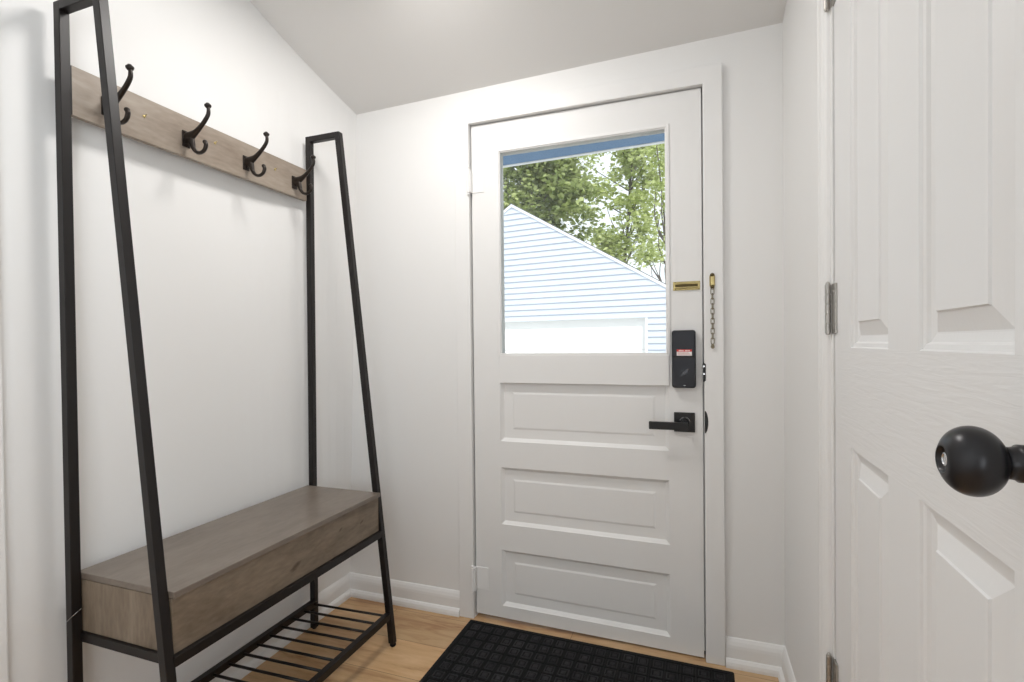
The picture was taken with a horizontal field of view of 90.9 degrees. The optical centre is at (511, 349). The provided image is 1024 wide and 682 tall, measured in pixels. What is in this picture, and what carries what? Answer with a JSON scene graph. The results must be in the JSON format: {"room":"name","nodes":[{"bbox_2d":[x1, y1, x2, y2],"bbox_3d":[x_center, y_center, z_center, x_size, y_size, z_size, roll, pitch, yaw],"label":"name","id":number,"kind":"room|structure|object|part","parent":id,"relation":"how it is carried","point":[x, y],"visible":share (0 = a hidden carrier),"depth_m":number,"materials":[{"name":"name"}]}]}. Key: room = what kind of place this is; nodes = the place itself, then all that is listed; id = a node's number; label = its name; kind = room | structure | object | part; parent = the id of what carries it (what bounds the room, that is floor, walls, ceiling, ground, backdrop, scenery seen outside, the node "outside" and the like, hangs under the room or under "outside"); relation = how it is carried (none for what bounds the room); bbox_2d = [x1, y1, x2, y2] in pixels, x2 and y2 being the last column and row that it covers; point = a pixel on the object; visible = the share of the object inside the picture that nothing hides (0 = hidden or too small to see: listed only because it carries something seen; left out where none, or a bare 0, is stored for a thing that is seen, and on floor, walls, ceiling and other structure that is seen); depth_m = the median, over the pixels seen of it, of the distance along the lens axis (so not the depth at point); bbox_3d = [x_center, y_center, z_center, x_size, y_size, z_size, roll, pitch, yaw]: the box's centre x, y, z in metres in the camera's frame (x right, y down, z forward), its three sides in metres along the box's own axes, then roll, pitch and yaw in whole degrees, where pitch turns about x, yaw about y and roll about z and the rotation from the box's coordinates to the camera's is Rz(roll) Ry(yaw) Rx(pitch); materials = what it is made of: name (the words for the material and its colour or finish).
{"room":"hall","nodes":[
{"label":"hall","id":0,"kind":"room"},
{"bbox_2d":[0,0,356,681],"bbox_3d":[-1.448,-0.455,0.414,0.260,3.200,4.000,0,1,20],"label":"wall","id":1,"kind":"structure","parent":0,"point":[220,258],"depth_m":1.51,"materials":[{"name":"white paint"}]},
{"bbox_2d":[0,315,8,681],"bbox_3d":[-1.229,0.050,1.131,0.147,2.170,0.067,0,1,20],"label":"trim","id":2,"kind":"structure","parent":1,"relation":"attached to","point":[4,671],"depth_m":1.14,"materials":[{"name":"white"}]},
{"bbox_2d":[187,573,350,681],"bbox_3d":[-0.935,1.076,1.733,0.027,0.098,1.217,0,1,20],"label":"baseboard","id":3,"kind":"structure","parent":1,"relation":"attached to","point":[337,593],"depth_m":1.93,"materials":[{"name":"white wood"}]},
{"bbox_2d":[241,597,778,681],"bbox_3d":[-0.577,1.180,0.123,2.076,0.080,4.285,0,1,20],"label":"floor","id":4,"kind":"structure","parent":0,"point":[422,637],"depth_m":1.89,"materials":[{"name":"brown wood"}]},
{"bbox_2d":[53,0,396,681],"bbox_3d":[-0.772,0.139,1.564,0.391,1.972,0.850,0,1,20],"label":"coat rack","id":5,"kind":"object","parent":4,"relation":"on","point":[166,601],"visible":1,"depth_m":1.29,"materials":[{"name":"black"}]},
{"bbox_3d":[-1.084,0.143,1.236,0.022,1.966,0.022,0,1,20],"label":"post","id":6,"kind":"part","parent":5,"relation":"part of","materials":[{"name":"black metal"}]},
{"bbox_3d":[-0.925,0.632,1.210,0.299,0.128,0.016,0,1,20],"label":"panel","id":7,"kind":"part","parent":5,"relation":"part of","materials":[{"name":"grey wood"}]},
{"bbox_3d":[-0.917,0.708,1.205,0.313,0.023,0.022,0,1,20],"label":"rail","id":8,"kind":"part","parent":5,"relation":"part of","materials":[{"name":"black metal"}]},
{"bbox_3d":[-0.968,-0.715,1.278,0.019,0.016,0.019,0,1,20],"label":"knob","id":9,"kind":"part","parent":5,"relation":"part of","materials":[{"name":"brown metal"}]},
{"bbox_3d":[-0.846,0.139,1.151,0.251,1.959,0.022,0,1,20],"label":"leg","id":10,"kind":"part","parent":5,"relation":"part of","materials":[{"name":"black"}]},
{"bbox_3d":[-0.895,-0.718,1.484,0.019,0.016,0.019,0,1,20],"label":"knob","id":11,"kind":"part","parent":5,"relation":"part of","materials":[{"name":"brown metal"}]},
{"bbox_3d":[-0.790,0.553,1.577,0.340,0.015,0.804,0,1,20],"label":"bench lid","id":12,"kind":"part","parent":5,"relation":"part of","materials":[{"name":"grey wood"}]},
{"bbox_3d":[-0.923,1.014,1.631,0.022,0.024,0.811,0,1,20],"label":"shelf rail","id":13,"kind":"part","parent":5,"relation":"part of","materials":[{"name":"black metal"}]},
{"bbox_3d":[-0.645,0.625,1.527,0.016,0.128,0.802,0,1,20],"label":"panel","id":14,"kind":"part","parent":5,"relation":"part of","materials":[{"name":"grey wood"}]},
{"bbox_3d":[-0.636,0.702,1.525,0.021,0.024,0.811,0,1,20],"label":"bench rail","id":15,"kind":"part","parent":5,"relation":"part of","materials":[{"name":"black metal"}]},
{"bbox_3d":[-0.798,0.137,2.012,0.035,1.954,0.022,0,1,20],"label":"post","id":16,"kind":"part","parent":5,"relation":"part of","materials":[{"name":"black metal"}]},
{"bbox_3d":[-0.601,1.007,1.517,0.021,0.024,0.811,0,1,20],"label":"shelf rail","id":17,"kind":"part","parent":5,"relation":"part of","materials":[{"name":"black metal"}]},
{"bbox_3d":[-0.562,0.133,1.928,0.236,1.947,0.022,0,1,20],"label":"leg","id":18,"kind":"part","parent":5,"relation":"part of","materials":[{"name":"black metal"}]},
{"bbox_2d":[419,620,734,681],"bbox_3d":[0.178,1.109,1.589,1.006,0.009,0.678,0,1,20],"label":"door mat","id":19,"kind":"object","parent":4,"relation":"on","point":[482,651],"visible":1,"depth_m":1.78,"materials":[{"name":"black rubber"}]},
{"bbox_2d":[250,0,785,114],"bbox_3d":[-0.595,-1.379,0.118,2.076,0.819,4.240,0,1,20],"label":"ceiling","id":20,"kind":"structure","parent":0,"point":[374,55],"depth_m":1.84,"materials":[{"name":"white paint"}]},
{"bbox_2d":[350,23,784,645],"bbox_3d":[0.098,-0.491,2.056,2.076,3.200,0.130,0,1,20],"label":"wall","id":21,"kind":"structure","parent":0,"point":[405,242],"depth_m":2.11,"materials":[{"name":"white paint"}]},
{"bbox_2d":[350,572,459,616],"bbox_3d":[-0.483,1.065,2.204,0.564,0.098,0.027,0,1,20],"label":"baseboard","id":22,"kind":"structure","parent":21,"relation":"attached to","point":[445,601],"depth_m":2.19,"materials":[{"name":"white wood"}]},
{"bbox_2d":[503,133,664,167],"bbox_3d":[0.308,-1.067,2.228,4.040,0.356,0.340,0,1,20],"label":"eave","id":23,"kind":"object","parent":21,"relation":"attached to","point":[628,143],"visible":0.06,"depth_m":2.34,"materials":[{"name":"blue"}]},
{"bbox_2d":[466,88,703,657],"bbox_3d":[0.251,0.092,1.935,0.898,2.025,0.098,0,1,20],"label":"door","id":24,"kind":"structure","parent":21,"relation":"in","point":[589,466],"depth_m":1.93,"materials":[{"name":"white paint"}]},
{"bbox_3d":[0.260,0.077,1.937,0.656,0.112,0.008,0,1,20],"label":"glass rail","id":25,"kind":"part","parent":24,"relation":"part of","materials":[{"name":"white paint"}]},
{"bbox_3d":[0.553,0.270,1.785,0.134,0.028,0.012,0,1,20],"label":"lever","id":26,"kind":"part","parent":24,"relation":"part of","materials":[{"name":"black metal"}]},
{"bbox_3d":[0.623,-0.228,1.800,0.080,0.020,0.007,0,1,20],"label":"slide rail","id":27,"kind":"part","parent":24,"relation":"part of","materials":[{"name":"gold metal"}]},
{"bbox_2d":[454,63,724,665],"bbox_3d":[0.277,0.060,1.989,1.022,2.097,0.154,0,1,20],"label":"trim","id":28,"kind":"structure","parent":21,"relation":"attached to","point":[708,78],"depth_m":1.80,"materials":[{"name":"white wood"}]},
{"bbox_2d":[709,273,714,348],"bbox_3d":[0.697,-0.135,1.754,0.018,0.263,0.015,0,1,20],"label":"chain","id":29,"kind":"object","parent":21,"relation":"hanging from","point":[712,276],"visible":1,"depth_m":1.75,"materials":[{"name":"gold metal"}]},
{"bbox_3d":[0.696,-0.240,1.753,0.018,0.041,0.009,0,1,20],"label":"chain mount","id":30,"kind":"part","parent":29,"relation":"part of","materials":[{"name":"gold metal"}]},
{"bbox_2d":[725,636,784,676],"bbox_3d":[0.837,1.057,1.735,0.188,0.098,0.027,0,1,20],"label":"baseboard","id":31,"kind":"structure","parent":21,"relation":"attached to","point":[752,656],"depth_m":1.74,"materials":[{"name":"white"}]},
{"bbox_2d":[783,0,818,681],"bbox_3d":[0.316,-0.466,-0.212,0.150,3.200,4.000,0,1,20],"label":"wall","id":32,"kind":"structure","parent":0,"point":[800,131],"depth_m":1.44,"materials":[{"name":"white paint"}]},
{"bbox_2d":[778,646,795,681],"bbox_3d":[0.825,1.060,1.461,0.027,0.098,0.552,0,1,20],"label":"baseboard","id":33,"kind":"structure","parent":32,"relation":"attached to","point":[785,674],"depth_m":1.65,"materials":[{"name":"white"}]},
{"bbox_2d":[817,0,835,681],"bbox_3d":[0.618,0.067,0.701,0.138,2.105,0.987,0,1,20],"label":"trim","id":34,"kind":"structure","parent":32,"relation":"attached to","point":[825,20],"depth_m":1.13,"materials":[{"name":"white wood"}]},
{"bbox_2d":[824,0,1023,681],"bbox_3d":[0.540,0.100,0.735,0.111,2.016,0.840,0,1,21],"label":"door","id":35,"kind":"structure","parent":32,"relation":"in","point":[928,287],"depth_m":0.64,"materials":[{"name":"white wood"}]},
{"bbox_3d":[0.377,0.091,0.412,0.042,0.057,0.057,0,1,20],"label":"knob","id":36,"kind":"part","parent":35,"relation":"part of","materials":[{"name":"black metal"}]},
{"label":"outside","id":37,"kind":"structure","parent":0,"visible":0},
{"bbox_3d":[7.406,1.455,23.376,60.000,0.150,44.860,0,1,20],"label":"ground","id":38,"kind":"structure","parent":37,"visible":0},
{"bbox_2d":[503,155,620,244],"bbox_3d":[0.507,-3.765,18.673,4.800,10.547,6.972,-1,1,-41],"label":"leafy tree","id":39,"kind":"object","parent":38,"relation":"on","point":[544,183],"visible":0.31,"depth_m":17.21,"materials":[{"name":"green plant"}]},
{"bbox_2d":[504,203,665,352],"bbox_3d":[1.397,-0.534,11.653,6.887,4.232,6.000,0,1,28],"label":"garage","id":40,"kind":"structure","parent":38,"relation":"on","point":[564,293],"depth_m":8.53,"materials":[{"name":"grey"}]},
{"bbox_3d":[0.015,0.545,9.116,4.865,2.163,0.158,0,1,28],"label":"door frame","id":41,"kind":"part","parent":40,"relation":"part of","materials":[{"name":"white"}]},
{"bbox_2d":[569,144,664,270],"bbox_3d":[4.821,-5.184,22.560,4.994,13.202,6.407,-1,1,-42],"label":"leafy tree","id":42,"kind":"object","parent":38,"relation":"on","point":[628,171],"visible":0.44,"depth_m":21.92,"materials":[{"name":"green plant"}]},
{"bbox_2d":[618,143,665,283],"bbox_3d":[4.735,-2.893,15.900,2.820,8.784,2.629,0,1,20],"label":"leafy tree","id":43,"kind":"object","parent":38,"relation":"on","point":[658,185],"visible":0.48,"depth_m":15.68,"materials":[{"name":"green plant"}]}
]}

